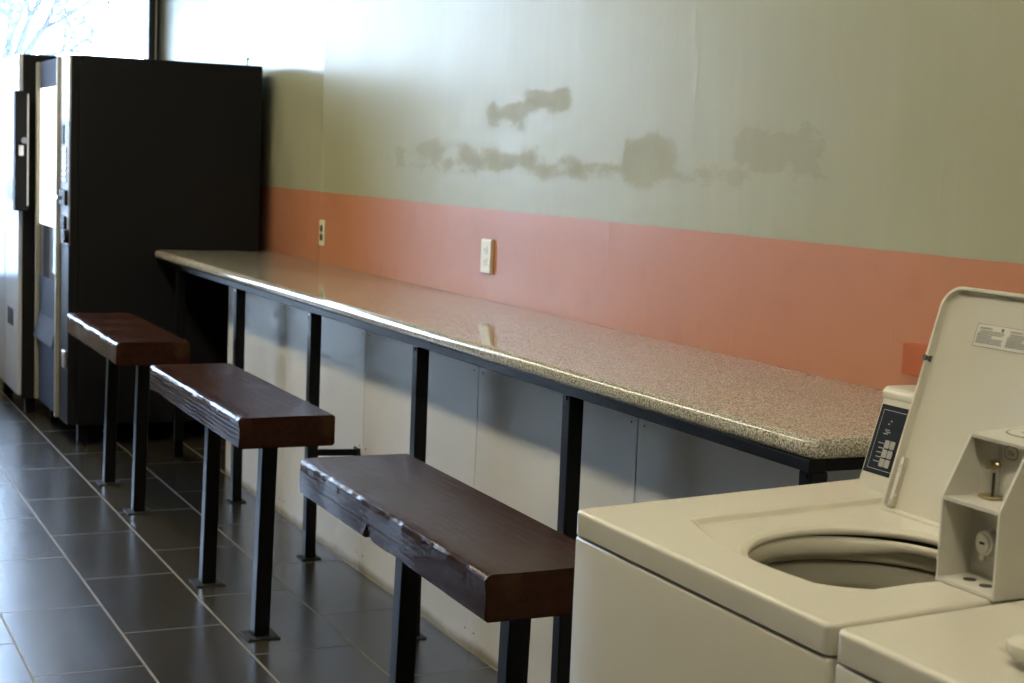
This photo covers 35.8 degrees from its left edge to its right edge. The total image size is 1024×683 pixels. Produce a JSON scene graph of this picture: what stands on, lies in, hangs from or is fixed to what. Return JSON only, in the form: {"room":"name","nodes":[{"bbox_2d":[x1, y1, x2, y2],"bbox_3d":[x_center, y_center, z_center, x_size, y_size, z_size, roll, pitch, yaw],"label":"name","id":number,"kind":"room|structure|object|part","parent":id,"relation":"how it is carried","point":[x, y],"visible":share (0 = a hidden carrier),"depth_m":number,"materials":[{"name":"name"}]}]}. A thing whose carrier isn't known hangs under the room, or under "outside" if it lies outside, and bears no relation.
{"room":"laundry","nodes":[
{"label":"laundry","id":0,"kind":"room"},
{"bbox_2d":[61,349,66,367],"bbox_3d":[-2.077,0.081,7.349,0.013,0.080,0.070,-1,7,-25],"label":"handle","id":1,"kind":"object","parent":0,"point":[64,352],"depth_m":7.32,"materials":[{"name":"silver metal"}]},
{"bbox_2d":[0,378,497,682],"bbox_3d":[-2.210,1.016,3.096,6.240,0.120,12.800,-1,7,-25],"label":"floor","id":2,"kind":"structure","parent":0,"point":[92,591],"depth_m":5.06,"materials":[{"name":"tile"}]},
{"bbox_2d":[0,54,62,412],"bbox_3d":[-2.227,-0.588,8.620,1.059,1.832,1.015,-1,7,-25],"label":"vending machine","id":3,"kind":"object","parent":2,"relation":"on","point":[17,72],"visible":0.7,"depth_m":8.12,"materials":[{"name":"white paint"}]},
{"bbox_3d":[-2.842,0.234,8.934,0.050,0.081,0.050,-1,7,-25],"label":"leg","id":4,"kind":"part","parent":3,"relation":"part of","materials":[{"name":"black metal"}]},
{"bbox_3d":[-2.689,-0.636,8.449,0.021,1.730,0.911,-1,7,-25],"label":"door","id":5,"kind":"part","parent":3,"relation":"part of","materials":[{"name":"grey"}]},
{"bbox_3d":[-2.435,-1.004,7.916,0.031,0.032,0.014,-1,7,-25],"label":"knob","id":6,"kind":"part","parent":3,"relation":"part of","materials":[{"name":"grey plastic"}]},
{"bbox_3d":[-2.502,0.328,8.221,0.050,0.081,0.050,-1,7,-25],"label":"leg","id":7,"kind":"part","parent":3,"relation":"part of","materials":[{"name":"black metal"}]},
{"bbox_2d":[67,313,189,514],"bbox_3d":[-1.560,0.275,6.365,0.284,0.674,1.080,-1,7,-25],"label":"bench","id":8,"kind":"object","parent":2,"relation":"on","point":[124,339],"visible":1,"depth_m":6.04,"materials":[{"name":"brown wood"}]},
{"bbox_3d":[-1.673,0.583,6.575,0.096,0.006,0.096,-1,7,-25],"label":"plate","id":9,"kind":"part","parent":8,"relation":"part of","materials":[{"name":"grey metal"}]},
{"bbox_3d":[-1.655,0.291,6.545,0.058,0.584,0.046,-1,7,-25],"label":"leg","id":10,"kind":"part","parent":8,"relation":"part of","materials":[{"name":"black metal"}]},
{"bbox_3d":[-1.549,-0.017,6.333,0.284,0.086,1.080,-1,7,-25],"label":"seat","id":11,"kind":"part","parent":8,"relation":"part of","materials":[{"name":"brown wood"}]},
{"bbox_3d":[-1.434,0.649,6.073,0.096,0.006,0.096,-1,7,-25],"label":"plate","id":12,"kind":"part","parent":8,"relation":"part of","materials":[{"name":"grey metal"}]},
{"bbox_3d":[-1.416,0.357,6.043,0.058,0.584,0.046,-1,7,-25],"label":"leg","id":13,"kind":"part","parent":8,"relation":"part of","materials":[{"name":"black metal"}]},
{"bbox_2d":[33,55,262,444],"bbox_3d":[-1.816,-0.480,7.800,0.926,1.833,0.872,-1,7,-25],"label":"vending machine","id":14,"kind":"object","parent":2,"relation":"on","point":[136,158],"visible":0.91,"depth_m":7.40,"materials":[{"name":"black paint"}]},
{"bbox_3d":[-2.269,0.007,7.782,0.020,0.636,0.564,-1,7,-25],"label":"dispensing panel","id":15,"kind":"part","parent":14,"relation":"part of","materials":[{"name":"grey"}]},
{"bbox_3d":[-2.255,-0.516,7.720,0.036,1.690,0.624,-1,7,-25],"label":"door trim","id":16,"kind":"part","parent":14,"relation":"part of","materials":[{"name":"beige"}]},
{"bbox_3d":[-2.217,-1.291,7.636,0.020,0.129,0.564,-1,7,-25],"label":"header panel","id":17,"kind":"part","parent":14,"relation":"part of","materials":[{"name":"grey plastic"}]},
{"bbox_3d":[-2.334,0.343,8.080,0.047,0.096,0.048,-1,7,-25],"label":"leg","id":18,"kind":"part","parent":14,"relation":"part of","materials":[{"name":"black metal"}]},
{"bbox_3d":[-2.067,-0.664,7.300,0.015,0.070,0.150,-1,7,-25],"label":"coin slot plate","id":19,"kind":"part","parent":14,"relation":"part of","materials":[{"name":"black"}]},
{"bbox_3d":[-2.185,-0.503,7.628,0.039,1.694,0.856,-1,7,-25],"label":"door","id":20,"kind":"part","parent":14,"relation":"part of","materials":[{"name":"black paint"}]},
{"bbox_3d":[-2.011,0.431,7.404,0.047,0.096,0.048,-1,7,-25],"label":"leg","id":21,"kind":"part","parent":14,"relation":"part of","materials":[{"name":"black metal"}]},
{"bbox_2d":[150,363,334,641],"bbox_3d":[-0.855,0.474,4.843,0.282,0.674,1.100,-1,7,-25],"label":"bench","id":22,"kind":"object","parent":2,"relation":"on","point":[233,404],"visible":1,"depth_m":4.54,"materials":[{"name":"brown wood"}]},
{"bbox_3d":[-0.982,0.775,5.106,0.096,0.006,0.096,-1,7,-25],"label":"plate","id":23,"kind":"part","parent":22,"relation":"part of","materials":[{"name":"grey metal"}]},
{"bbox_3d":[-0.965,0.484,5.076,0.058,0.584,0.046,-1,7,-25],"label":"leg","id":24,"kind":"part","parent":22,"relation":"part of","materials":[{"name":"black metal"}]},
{"bbox_3d":[-0.843,0.182,4.810,0.282,0.086,1.100,-1,7,-25],"label":"seat","id":25,"kind":"part","parent":22,"relation":"part of","materials":[{"name":"brown wood"}]},
{"bbox_3d":[-0.728,0.846,4.573,0.096,0.006,0.096,-1,7,-25],"label":"plate","id":26,"kind":"part","parent":22,"relation":"part of","materials":[{"name":"grey metal"}]},
{"bbox_3d":[-0.710,0.554,4.543,0.058,0.584,0.046,-1,7,-25],"label":"leg","id":27,"kind":"part","parent":22,"relation":"part of","materials":[{"name":"black metal"}]},
{"bbox_2d":[299,454,575,682],"bbox_3d":[-0.161,0.672,3.326,0.292,0.674,1.098,-1,7,-25],"label":"bench","id":28,"kind":"object","parent":2,"relation":"on","point":[502,564],"visible":0.93,"depth_m":3.11,"materials":[{"name":"brown wood"}]},
{"bbox_3d":[-0.243,0.684,3.544,0.058,0.584,0.046,-1,7,-25],"label":"leg","id":29,"kind":"part","parent":28,"relation":"part of","materials":[{"name":"black metal"}]},
{"bbox_3d":[-0.006,0.752,3.030,0.058,0.584,0.046,-1,7,-25],"label":"leg","id":30,"kind":"part","parent":28,"relation":"part of","materials":[{"name":"black metal"}]},
{"bbox_2d":[155,250,882,682],"bbox_3d":[-0.338,0.325,5.264,0.573,0.917,5.132,-1,7,-25],"label":"countertop","id":31,"kind":"structure","parent":2,"relation":"on","point":[814,425],"depth_m":3.97,"materials":[{"name":"stone"}]},
{"bbox_3d":[-1.513,0.523,7.179,0.068,0.004,0.068,-1,7,-25],"label":"plate","id":32,"kind":"part","parent":31,"relation":"part of","materials":[{"name":"metal"}]},
{"bbox_3d":[-1.497,0.098,7.131,0.038,0.851,0.038,-1,7,-25],"label":"post","id":33,"kind":"part","parent":31,"relation":"part of","materials":[{"name":"black metal"}]},
{"bbox_3d":[-1.101,0.636,6.314,0.068,0.004,0.068,-1,7,-25],"label":"plate","id":34,"kind":"part","parent":31,"relation":"part of","materials":[{"name":"metal"}]},
{"bbox_3d":[-1.084,0.212,6.266,0.038,0.851,0.038,-1,7,-25],"label":"post","id":35,"kind":"part","parent":31,"relation":"part of","materials":[{"name":"black metal"}]},
{"bbox_3d":[-0.703,0.746,5.480,0.068,0.004,0.068,-1,7,-25],"label":"plate","id":36,"kind":"part","parent":31,"relation":"part of","materials":[{"name":"metal"}]},
{"bbox_3d":[-0.686,0.321,5.433,0.038,0.851,0.038,-1,7,-25],"label":"post","id":37,"kind":"part","parent":31,"relation":"part of","materials":[{"name":"black metal"}]},
{"bbox_3d":[-0.276,0.434,4.572,0.038,0.851,0.038,-1,7,-25],"label":"post","id":38,"kind":"part","parent":31,"relation":"part of","materials":[{"name":"black metal"}]},
{"bbox_3d":[-0.293,0.859,4.620,0.068,0.004,0.068,-1,7,-25],"label":"plate","id":39,"kind":"part","parent":31,"relation":"part of","materials":[{"name":"metal"}]},
{"bbox_3d":[-0.547,-0.078,5.118,0.038,0.024,5.112,-1,7,-25],"label":"rail","id":40,"kind":"part","parent":31,"relation":"part of","materials":[{"name":"black metal"}]},
{"bbox_2d":[155,250,882,458],"bbox_3d":[-0.321,-0.112,5.217,0.573,0.038,5.128,-1,7,-25],"label":"countertop","id":41,"kind":"structure","parent":31,"relation":"on","point":[806,415],"depth_m":3.91,"materials":[{"name":"laminate"}]},
{"bbox_3d":[0.126,0.545,3.730,0.038,0.851,0.038,-1,7,-25],"label":"post","id":42,"kind":"part","parent":31,"relation":"part of","materials":[{"name":"black metal"}]},
{"bbox_3d":[0.525,0.655,2.894,0.038,0.851,0.038,-1,7,-25],"label":"post","id":43,"kind":"part","parent":31,"relation":"part of","materials":[{"name":"black metal"}]},
{"bbox_3d":[0.785,0.216,2.961,0.506,0.022,0.038,-1,7,-25],"label":"rail","id":44,"kind":"part","parent":31,"relation":"part of","materials":[{"name":"black metal"}]},
{"bbox_2d":[570,287,1023,682],"bbox_3d":[0.528,0.546,2.200,0.701,1.230,0.614,-1,7,-25],"label":"washing machine","id":45,"kind":"object","parent":2,"relation":"on","point":[754,586],"visible":0.98,"depth_m":2.19,"materials":[{"name":"beige metal"}]},
{"bbox_2d":[749,536,936,572],"bbox_3d":[0.462,0.310,2.082,0.352,0.038,0.352,-1,7,-25],"label":"tub","id":46,"kind":"object","parent":45,"relation":"in","point":[767,554],"depth_m":2.22,"materials":[{"name":"beige plastic"}]},
{"bbox_2d":[764,559,938,588],"bbox_3d":[0.454,0.514,2.105,0.368,0.369,0.368,-1,7,-25],"label":"basket","id":47,"kind":"object","parent":45,"relation":"on","point":[851,573],"depth_m":2.24,"materials":[{"name":"beige plastic"}]},
{"bbox_3d":[0.622,0.165,2.324,0.034,0.104,0.292,-1,7,-25],"label":"control panel","id":48,"kind":"part","parent":45,"relation":"part of","materials":[{"name":"black plastic"}]},
{"bbox_2d":[867,409,907,472],"bbox_3d":[0.618,0.164,2.329,0.027,0.090,0.264,-1,7,-25],"label":"control panel","id":49,"kind":"object","parent":45,"relation":"on","point":[889,427],"depth_m":2.43,"materials":[{"name":"black plastic"}]},
{"bbox_3d":[0.566,0.205,2.324,0.028,0.072,0.007,-1,7,-25],"label":"hinge plate","id":50,"kind":"part","parent":45,"relation":"part of","materials":[{"name":"beige"}]},
{"bbox_3d":[0.670,0.104,2.185,0.109,0.337,0.345,-1,7,-25],"label":"lid","id":51,"kind":"part","parent":45,"relation":"part of","materials":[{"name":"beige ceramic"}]},
{"bbox_3d":[0.578,0.236,1.914,0.003,0.076,0.058,-1,7,-25],"label":"lock plate","id":52,"kind":"part","parent":45,"relation":"part of","materials":[{"name":"silver metal"}]},
{"bbox_2d":[835,600,1023,682],"bbox_3d":[0.789,0.688,1.655,0.701,1.089,0.614,-1,7,-25],"label":"washing machine","id":53,"kind":"object","parent":2,"relation":"on","point":[985,644],"visible":1,"depth_m":1.69,"materials":[{"name":"beige metal"}]},
{"bbox_3d":[0.723,0.328,1.551,0.348,0.021,0.345,-1,7,-25],"label":"lid","id":54,"kind":"part","parent":53,"relation":"part of","materials":[{"name":"beige ceramic"}]},
{"bbox_2d":[225,286,861,682],"bbox_3d":[0.936,0.676,2.778,0.422,0.874,9.220,-1,7,-25],"label":"wall","id":55,"kind":"structure","parent":0,"point":[497,434],"depth_m":4.52,"materials":[{"name":"white paint"}]},
{"bbox_2d":[159,0,1023,389],"bbox_3d":[0.511,-0.532,4.302,0.150,2.900,12.600,-1,7,-25],"label":"wall","id":56,"kind":"structure","parent":0,"point":[804,186],"depth_m":4.33,"materials":[{"name":"paint"}]},
{"bbox_2d":[319,219,324,245],"bbox_3d":[-0.834,-0.477,6.950,0.009,0.114,0.070,-1,7,-25],"label":"wall outlet","id":57,"kind":"object","parent":56,"relation":"attached to","point":[321,222],"visible":1,"depth_m":6.94,"materials":[{"name":"beige plastic"}]},
{"bbox_2d":[480,238,493,273],"bbox_3d":[-0.085,-0.289,5.373,0.015,0.116,0.080,-1,7,-25],"label":"wall outlet","id":58,"kind":"object","parent":56,"relation":"attached to","point":[487,245],"visible":1,"depth_m":5.36,"materials":[{"name":"beige plastic"}]},
{"bbox_2d":[483,258,486,265],"bbox_3d":[-0.092,-0.270,5.372,0.002,0.029,0.032,-1,7,-25],"label":"socket","id":59,"kind":"object","parent":58,"relation":"attached to","point":[484,259],"depth_m":5.37,"materials":[{"name":"grey plastic"}]},
{"bbox_2d":[483,246,487,254],"bbox_3d":[-0.090,-0.309,5.368,0.002,0.029,0.032,-1,7,-25],"label":"socket","id":60,"kind":"object","parent":58,"relation":"attached to","point":[485,248],"depth_m":5.36,"materials":[{"name":"grey plastic"}]},
{"bbox_2d":[901,342,927,376],"bbox_3d":[0.872,0.041,3.348,0.036,0.068,0.106,-1,7,-25],"label":"junction box","id":61,"kind":"object","parent":56,"relation":"attached to","point":[912,361],"visible":0.48,"depth_m":3.36,"materials":[{"name":"orange"}]},
{"bbox_3d":[-4.923,-1.226,8.564,5.990,2.900,0.150,-1,7,-25],"label":"wall","id":62,"kind":"structure","parent":0,"visible":0},
{"bbox_2d":[144,0,159,59],"bbox_3d":[-3.665,-1.511,9.080,3.268,2.350,0.134,-1,7,-25],"label":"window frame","id":63,"kind":"structure","parent":62,"relation":"in","point":[151,7],"depth_m":9.67,"materials":[{"name":"brown metal"}]},
{"bbox_3d":[-2.187,-1.514,9.712,0.008,2.210,0.004,-1,7,-25],"label":"trim","id":64,"kind":"part","parent":63,"relation":"part of","materials":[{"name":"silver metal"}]},
{"label":"outside","id":65,"kind":"structure","parent":0,"visible":0},
{"bbox_3d":[-15.025,-2.622,31.538,60.000,0.150,50.000,-1,7,-25],"label":"ground","id":66,"kind":"structure","parent":65,"visible":0},
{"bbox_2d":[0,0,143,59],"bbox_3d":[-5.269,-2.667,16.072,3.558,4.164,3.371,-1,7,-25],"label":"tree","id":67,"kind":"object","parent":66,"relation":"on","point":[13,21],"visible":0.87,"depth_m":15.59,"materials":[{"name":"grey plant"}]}
]}

